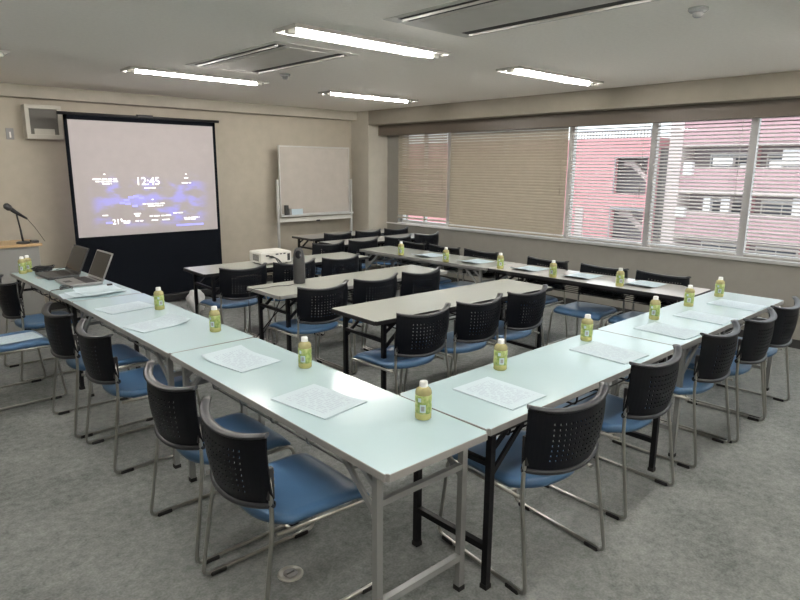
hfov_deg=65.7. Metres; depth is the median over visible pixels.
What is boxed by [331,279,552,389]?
folding table
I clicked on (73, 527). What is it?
floor
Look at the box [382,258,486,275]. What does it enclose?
wire shelf
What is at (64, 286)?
cable
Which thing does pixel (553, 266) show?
bottle
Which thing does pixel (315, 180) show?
whiteboard
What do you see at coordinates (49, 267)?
cable bundle
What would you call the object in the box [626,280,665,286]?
handout
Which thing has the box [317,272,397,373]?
chair
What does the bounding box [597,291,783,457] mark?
folding table
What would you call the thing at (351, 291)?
wire shelf
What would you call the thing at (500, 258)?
bottle
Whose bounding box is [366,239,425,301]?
chair
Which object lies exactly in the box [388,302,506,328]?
wire shelf
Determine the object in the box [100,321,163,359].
table edge
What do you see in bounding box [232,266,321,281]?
wire shelf
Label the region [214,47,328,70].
grille
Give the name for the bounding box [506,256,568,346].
chair
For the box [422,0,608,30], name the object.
grille
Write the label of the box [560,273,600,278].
handout
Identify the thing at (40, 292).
wire shelf
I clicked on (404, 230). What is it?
chair
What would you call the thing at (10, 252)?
lectern
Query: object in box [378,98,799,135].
blind valance
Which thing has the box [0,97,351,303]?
wall
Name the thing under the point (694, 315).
handout
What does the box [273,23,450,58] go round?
recessed light
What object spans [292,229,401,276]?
folding table
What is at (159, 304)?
bottle
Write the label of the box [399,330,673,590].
folding table
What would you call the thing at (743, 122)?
blind
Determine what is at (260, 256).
projector
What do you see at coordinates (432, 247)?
chair
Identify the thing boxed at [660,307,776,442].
chair
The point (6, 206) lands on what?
microphone
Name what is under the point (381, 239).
folding table
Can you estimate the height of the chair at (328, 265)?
0.794 m
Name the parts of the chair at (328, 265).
frame, backrest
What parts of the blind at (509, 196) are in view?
rail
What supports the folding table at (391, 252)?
on the floor
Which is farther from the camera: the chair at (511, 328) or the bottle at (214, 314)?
the chair at (511, 328)
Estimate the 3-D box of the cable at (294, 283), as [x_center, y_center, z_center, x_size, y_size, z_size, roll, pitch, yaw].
[-1.047,0.228,5.160,0.417,0.701,0.102,-5,13,-25]
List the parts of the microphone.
handle, stem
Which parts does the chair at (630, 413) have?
frame, seat, frame, backrest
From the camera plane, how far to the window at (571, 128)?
7.72 m
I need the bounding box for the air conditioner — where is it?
[383,0,659,37]
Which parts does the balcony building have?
pane, pane, pane, pane, pane, pane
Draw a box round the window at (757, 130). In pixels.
[739,118,799,261]
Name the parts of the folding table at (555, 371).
leg, leg, leg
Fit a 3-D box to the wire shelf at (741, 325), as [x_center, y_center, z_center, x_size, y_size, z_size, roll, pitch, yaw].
[2.068,0.178,4.287,1.239,0.091,0.360,-11,16,-42]
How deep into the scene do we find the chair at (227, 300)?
5.59 m
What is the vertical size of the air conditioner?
0.021 m
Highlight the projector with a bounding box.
[249,248,290,263]
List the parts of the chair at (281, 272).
frame, seat, backrest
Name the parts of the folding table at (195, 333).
leg, leg, leg, leg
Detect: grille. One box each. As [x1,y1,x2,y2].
[28,108,58,134]
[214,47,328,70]
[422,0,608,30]
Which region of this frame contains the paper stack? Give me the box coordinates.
[58,285,124,298]
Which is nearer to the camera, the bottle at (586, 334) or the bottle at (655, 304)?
the bottle at (586, 334)
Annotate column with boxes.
[351,111,386,270]
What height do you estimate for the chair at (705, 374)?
0.794 m
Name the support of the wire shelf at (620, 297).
attached to the folding table at (668, 292)
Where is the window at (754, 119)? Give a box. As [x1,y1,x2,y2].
[644,118,755,255]
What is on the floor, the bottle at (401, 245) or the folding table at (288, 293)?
the folding table at (288, 293)
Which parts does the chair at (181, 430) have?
backrest, frame, seat, frame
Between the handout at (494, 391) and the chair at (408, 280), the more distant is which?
the chair at (408, 280)
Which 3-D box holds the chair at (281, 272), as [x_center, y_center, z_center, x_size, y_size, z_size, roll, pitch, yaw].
[-1.150,-0.031,6.161,0.526,0.794,0.587,-10,16,-41]
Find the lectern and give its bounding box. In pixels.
[0,239,44,333]
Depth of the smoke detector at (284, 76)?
5.69 m
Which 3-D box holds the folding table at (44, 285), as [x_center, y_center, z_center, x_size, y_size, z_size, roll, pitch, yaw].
[-2.786,0.189,5.307,0.510,0.700,1.690,-11,17,-43]
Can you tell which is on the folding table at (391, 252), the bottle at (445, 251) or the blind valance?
the bottle at (445, 251)
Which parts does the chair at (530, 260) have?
seat, backrest, frame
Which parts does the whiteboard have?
post, board frame, post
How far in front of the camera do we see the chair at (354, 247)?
7.70 m
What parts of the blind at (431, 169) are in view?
rail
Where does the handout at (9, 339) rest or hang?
on the chair at (39, 342)
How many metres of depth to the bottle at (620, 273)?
5.19 m
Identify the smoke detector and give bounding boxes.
[280,73,290,79]
[688,6,708,17]
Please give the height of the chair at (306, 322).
0.794 m
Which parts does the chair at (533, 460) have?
frame, seat, frame, backrest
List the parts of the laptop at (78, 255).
lid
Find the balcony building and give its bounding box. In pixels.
[660,117,799,257]
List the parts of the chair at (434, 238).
backrest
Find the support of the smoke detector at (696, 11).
attached to the ceiling
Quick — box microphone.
[3,203,44,243]
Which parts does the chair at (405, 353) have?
frame, seat, backrest, frame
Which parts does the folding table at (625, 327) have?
leg, leg, leg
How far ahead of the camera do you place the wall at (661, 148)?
38.63 m
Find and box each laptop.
[35,244,88,279]
[55,249,112,287]
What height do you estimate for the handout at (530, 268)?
0.024 m
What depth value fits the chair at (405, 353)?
3.95 m
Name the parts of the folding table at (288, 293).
leg, leg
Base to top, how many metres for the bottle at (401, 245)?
0.154 m
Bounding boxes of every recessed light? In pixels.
[0,49,9,56]
[120,66,268,85]
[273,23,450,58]
[318,90,417,102]
[496,66,603,85]
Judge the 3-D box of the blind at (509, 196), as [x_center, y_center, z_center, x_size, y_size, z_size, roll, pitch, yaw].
[1.353,-1.613,8.128,0.063,1.433,1.900,-11,16,-41]
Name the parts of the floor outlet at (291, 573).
lid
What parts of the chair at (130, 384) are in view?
backrest, frame, seat, frame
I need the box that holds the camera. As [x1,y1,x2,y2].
[293,247,304,283]
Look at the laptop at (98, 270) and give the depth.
5.21 m
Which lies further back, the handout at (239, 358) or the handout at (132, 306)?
the handout at (132, 306)
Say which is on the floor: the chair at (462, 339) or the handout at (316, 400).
the chair at (462, 339)
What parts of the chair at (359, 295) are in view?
frame, frame, backrest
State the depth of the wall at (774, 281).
7.19 m
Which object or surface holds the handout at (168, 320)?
on the folding table at (195, 333)
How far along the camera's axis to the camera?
5.20 m
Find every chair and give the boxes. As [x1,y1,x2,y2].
[0,274,78,381]
[0,330,66,410]
[41,301,152,438]
[76,318,199,473]
[143,360,298,563]
[198,262,273,343]
[199,396,371,599]
[248,258,318,344]
[266,279,353,373]
[290,240,348,308]
[294,253,361,335]
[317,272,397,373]
[324,231,353,273]
[342,237,380,302]
[349,302,450,394]
[355,228,381,268]
[362,226,407,270]
[362,234,413,293]
[364,266,440,349]
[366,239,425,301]
[390,231,438,286]
[399,244,459,317]
[403,293,502,391]
[437,382,608,594]
[439,248,498,318]
[453,284,547,375]
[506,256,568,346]
[544,344,682,519]
[546,263,628,345]
[605,269,690,325]
[607,320,740,468]
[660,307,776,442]
[685,296,799,418]
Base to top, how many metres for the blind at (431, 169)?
1.373 m
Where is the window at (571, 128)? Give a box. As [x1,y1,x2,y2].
[448,127,572,238]
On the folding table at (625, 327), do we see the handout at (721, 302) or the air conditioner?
the handout at (721, 302)
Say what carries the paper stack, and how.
on the folding table at (44, 285)
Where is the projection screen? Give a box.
[56,111,221,312]
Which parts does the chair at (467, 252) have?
seat, backrest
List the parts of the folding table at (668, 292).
rail, leg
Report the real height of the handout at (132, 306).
0.004 m
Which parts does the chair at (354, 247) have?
backrest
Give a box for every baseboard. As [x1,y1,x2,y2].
[51,275,290,309]
[389,266,799,348]
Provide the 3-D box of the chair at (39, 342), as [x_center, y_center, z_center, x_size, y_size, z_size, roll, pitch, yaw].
[-2.834,0.323,4.458,0.587,0.794,0.526,-11,17,-43]
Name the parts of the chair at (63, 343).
backrest, frame, seat, frame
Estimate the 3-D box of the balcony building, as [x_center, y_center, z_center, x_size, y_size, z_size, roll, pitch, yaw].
[31.133,-4.836,31.501,13.500,18.000,30.000,-11,16,-41]
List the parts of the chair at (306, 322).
frame, seat, backrest, frame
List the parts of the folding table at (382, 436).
leg, leg, leg, leg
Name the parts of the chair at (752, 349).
frame, seat, frame, backrest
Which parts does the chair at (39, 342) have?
frame, seat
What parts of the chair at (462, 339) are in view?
frame, seat, frame, backrest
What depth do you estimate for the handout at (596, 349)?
3.32 m
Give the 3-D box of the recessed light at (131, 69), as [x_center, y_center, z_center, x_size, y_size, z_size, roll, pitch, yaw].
[-1.896,-2.103,5.853,1.360,0.036,0.250,-11,16,-41]
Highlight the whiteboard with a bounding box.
[272,145,352,275]
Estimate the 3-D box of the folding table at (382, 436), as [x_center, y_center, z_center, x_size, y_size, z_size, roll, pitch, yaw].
[-0.441,0.732,2.862,0.510,0.700,1.750,-10,16,-41]
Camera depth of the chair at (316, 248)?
7.34 m
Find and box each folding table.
[10,268,140,389]
[72,293,253,468]
[170,338,487,599]
[183,252,368,313]
[247,265,446,351]
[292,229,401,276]
[319,233,428,264]
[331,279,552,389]
[360,246,513,324]
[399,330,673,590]
[488,263,710,368]
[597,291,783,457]
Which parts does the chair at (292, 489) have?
backrest, frame, seat, frame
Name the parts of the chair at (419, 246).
backrest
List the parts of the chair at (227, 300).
frame, seat, backrest, frame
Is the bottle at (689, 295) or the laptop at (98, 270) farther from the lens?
the laptop at (98, 270)
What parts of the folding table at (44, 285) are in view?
leg, leg, leg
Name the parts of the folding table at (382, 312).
leg, leg, leg, leg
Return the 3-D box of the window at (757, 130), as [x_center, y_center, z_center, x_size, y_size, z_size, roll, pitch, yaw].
[3.799,-1.060,5.774,0.060,1.440,1.010,-11,16,-41]
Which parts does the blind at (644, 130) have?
rail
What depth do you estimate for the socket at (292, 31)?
3.79 m
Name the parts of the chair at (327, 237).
backrest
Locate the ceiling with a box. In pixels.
[0,0,799,111]
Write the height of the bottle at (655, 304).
0.154 m
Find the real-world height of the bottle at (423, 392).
0.154 m
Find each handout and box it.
[0,332,42,344]
[93,301,153,314]
[120,313,189,332]
[202,345,280,372]
[271,384,366,419]
[414,253,442,256]
[452,377,546,410]
[458,259,494,263]
[509,266,548,270]
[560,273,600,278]
[570,342,648,364]
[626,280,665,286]
[633,322,703,339]
[673,310,737,324]
[707,299,767,310]
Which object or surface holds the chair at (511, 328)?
on the floor
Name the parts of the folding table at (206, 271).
leg, leg, leg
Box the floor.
[0,274,799,599]
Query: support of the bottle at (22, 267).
on the folding table at (44, 285)
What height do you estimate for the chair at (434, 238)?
0.794 m
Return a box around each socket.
[5,128,14,139]
[285,28,296,34]
[430,53,438,58]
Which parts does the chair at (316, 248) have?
backrest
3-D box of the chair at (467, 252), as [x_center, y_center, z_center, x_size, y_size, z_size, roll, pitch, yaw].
[0.725,-0.130,6.685,0.587,0.794,0.526,-11,16,-42]
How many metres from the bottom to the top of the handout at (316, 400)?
0.004 m
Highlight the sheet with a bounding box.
[292,209,302,214]
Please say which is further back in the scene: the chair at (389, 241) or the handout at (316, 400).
the chair at (389, 241)
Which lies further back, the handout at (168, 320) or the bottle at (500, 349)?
the handout at (168, 320)
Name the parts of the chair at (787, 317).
frame, seat, frame, backrest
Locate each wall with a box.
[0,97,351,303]
[387,135,799,339]
[652,148,668,243]
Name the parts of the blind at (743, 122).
rail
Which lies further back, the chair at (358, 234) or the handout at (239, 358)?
the chair at (358, 234)
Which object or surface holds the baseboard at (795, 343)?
attached to the wall at (774, 281)
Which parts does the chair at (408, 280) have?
frame, backrest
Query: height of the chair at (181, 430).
0.794 m
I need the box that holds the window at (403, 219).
[402,133,449,226]
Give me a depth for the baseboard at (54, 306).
7.31 m
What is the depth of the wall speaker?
6.78 m
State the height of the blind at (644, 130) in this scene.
1.433 m
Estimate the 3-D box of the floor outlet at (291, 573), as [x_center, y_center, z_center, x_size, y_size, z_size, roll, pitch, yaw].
[-0.459,1.144,2.593,0.108,0.008,0.108,-11,16,-41]
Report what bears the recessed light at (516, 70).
in the ceiling
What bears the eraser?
on the whiteboard
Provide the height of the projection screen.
2.235 m
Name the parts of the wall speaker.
name plate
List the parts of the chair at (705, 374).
frame, seat, frame, backrest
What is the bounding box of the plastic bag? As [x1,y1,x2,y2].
[186,289,204,312]
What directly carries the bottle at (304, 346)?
on the folding table at (382, 436)
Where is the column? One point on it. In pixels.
(369, 150)
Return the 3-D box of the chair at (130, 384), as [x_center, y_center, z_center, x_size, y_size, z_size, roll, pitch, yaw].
[-1.546,0.503,3.667,0.587,0.794,0.526,-11,16,-41]
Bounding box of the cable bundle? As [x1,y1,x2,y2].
[31,264,54,271]
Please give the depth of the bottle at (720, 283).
4.79 m
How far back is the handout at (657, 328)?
3.78 m
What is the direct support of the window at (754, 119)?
in the wall at (774, 281)
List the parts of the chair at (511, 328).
frame, seat, frame, backrest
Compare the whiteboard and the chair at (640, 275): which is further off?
the whiteboard
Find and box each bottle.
[18,256,26,273]
[24,255,31,271]
[153,287,164,309]
[209,306,220,331]
[298,336,311,368]
[398,241,403,255]
[415,380,431,420]
[443,247,448,261]
[493,338,507,370]
[497,253,503,268]
[549,260,556,277]
[580,314,592,341]
[615,268,624,286]
[649,296,660,319]
[684,285,694,306]
[714,277,724,296]
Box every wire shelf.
[31,286,78,309]
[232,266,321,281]
[291,283,400,302]
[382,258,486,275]
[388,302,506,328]
[507,374,629,435]
[518,278,664,305]
[691,316,756,349]
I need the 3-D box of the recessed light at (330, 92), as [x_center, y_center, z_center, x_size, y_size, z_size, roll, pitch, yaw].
[-0.355,-2.435,7.452,1.360,0.036,0.250,-11,16,-41]
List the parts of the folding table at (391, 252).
leg, rail, leg, leg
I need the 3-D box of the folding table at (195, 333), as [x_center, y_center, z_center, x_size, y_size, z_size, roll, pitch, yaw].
[-1.609,0.456,4.107,0.510,0.700,1.690,-11,16,-42]
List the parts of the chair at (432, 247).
seat, backrest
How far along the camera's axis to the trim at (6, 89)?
7.59 m
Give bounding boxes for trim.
[0,83,356,120]
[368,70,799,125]
[386,222,799,266]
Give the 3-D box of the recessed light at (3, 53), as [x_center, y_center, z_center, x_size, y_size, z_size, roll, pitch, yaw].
[-3.501,-1.773,4.264,1.360,0.036,0.250,-11,16,-41]
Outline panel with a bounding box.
[186,41,357,73]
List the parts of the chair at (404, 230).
backrest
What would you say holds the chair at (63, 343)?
on the floor
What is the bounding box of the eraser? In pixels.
[284,205,288,214]
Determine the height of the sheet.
0.092 m
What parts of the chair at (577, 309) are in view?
frame, seat, backrest, frame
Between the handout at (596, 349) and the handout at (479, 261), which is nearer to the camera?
the handout at (596, 349)
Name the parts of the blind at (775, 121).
rail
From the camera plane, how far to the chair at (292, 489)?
2.28 m
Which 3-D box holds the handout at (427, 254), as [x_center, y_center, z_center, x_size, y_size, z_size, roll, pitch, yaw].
[0.330,-0.509,6.938,0.336,0.024,0.253,-11,16,-41]
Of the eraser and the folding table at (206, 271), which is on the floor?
the folding table at (206, 271)
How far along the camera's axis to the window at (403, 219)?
9.25 m
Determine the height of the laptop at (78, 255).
0.245 m
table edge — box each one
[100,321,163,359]
[212,384,357,468]
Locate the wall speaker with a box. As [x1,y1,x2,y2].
[21,104,63,139]
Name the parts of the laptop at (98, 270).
lid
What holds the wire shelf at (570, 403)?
attached to the folding table at (555, 371)
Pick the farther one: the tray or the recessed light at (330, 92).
the tray
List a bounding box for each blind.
[397,133,447,221]
[448,127,569,237]
[565,123,651,245]
[646,119,751,255]
[743,116,799,261]
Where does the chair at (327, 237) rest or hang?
on the floor
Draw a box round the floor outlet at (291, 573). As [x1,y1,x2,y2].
[277,565,303,581]
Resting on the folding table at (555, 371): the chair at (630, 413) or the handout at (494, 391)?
the handout at (494, 391)
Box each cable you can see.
[49,285,72,311]
[249,283,295,334]
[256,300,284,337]
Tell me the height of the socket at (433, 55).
0.034 m
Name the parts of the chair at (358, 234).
backrest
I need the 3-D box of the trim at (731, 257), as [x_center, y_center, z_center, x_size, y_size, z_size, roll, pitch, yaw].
[3.129,-0.487,6.530,0.122,0.030,9.780,-11,16,-41]
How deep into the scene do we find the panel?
4.85 m
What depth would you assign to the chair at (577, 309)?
5.67 m
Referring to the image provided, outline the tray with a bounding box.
[280,212,352,216]
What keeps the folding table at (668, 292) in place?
on the floor
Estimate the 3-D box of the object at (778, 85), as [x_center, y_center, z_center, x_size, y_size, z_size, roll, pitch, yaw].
[2.969,-2.018,6.039,0.390,0.210,9.780,-11,16,-41]
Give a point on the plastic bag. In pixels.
(190, 299)
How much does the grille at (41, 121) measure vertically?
0.270 m
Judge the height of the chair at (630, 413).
0.794 m
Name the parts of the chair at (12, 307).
backrest, frame, seat, frame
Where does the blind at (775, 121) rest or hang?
attached to the window at (757, 130)
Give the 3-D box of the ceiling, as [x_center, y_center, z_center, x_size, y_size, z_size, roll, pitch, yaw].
[-0.189,-1.651,3.443,9.020,0.120,10.500,-11,16,-41]
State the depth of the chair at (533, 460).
2.46 m
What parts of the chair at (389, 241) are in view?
seat, backrest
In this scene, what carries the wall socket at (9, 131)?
attached to the wall at (34, 175)
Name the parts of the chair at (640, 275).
seat, backrest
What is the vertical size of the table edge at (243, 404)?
0.091 m

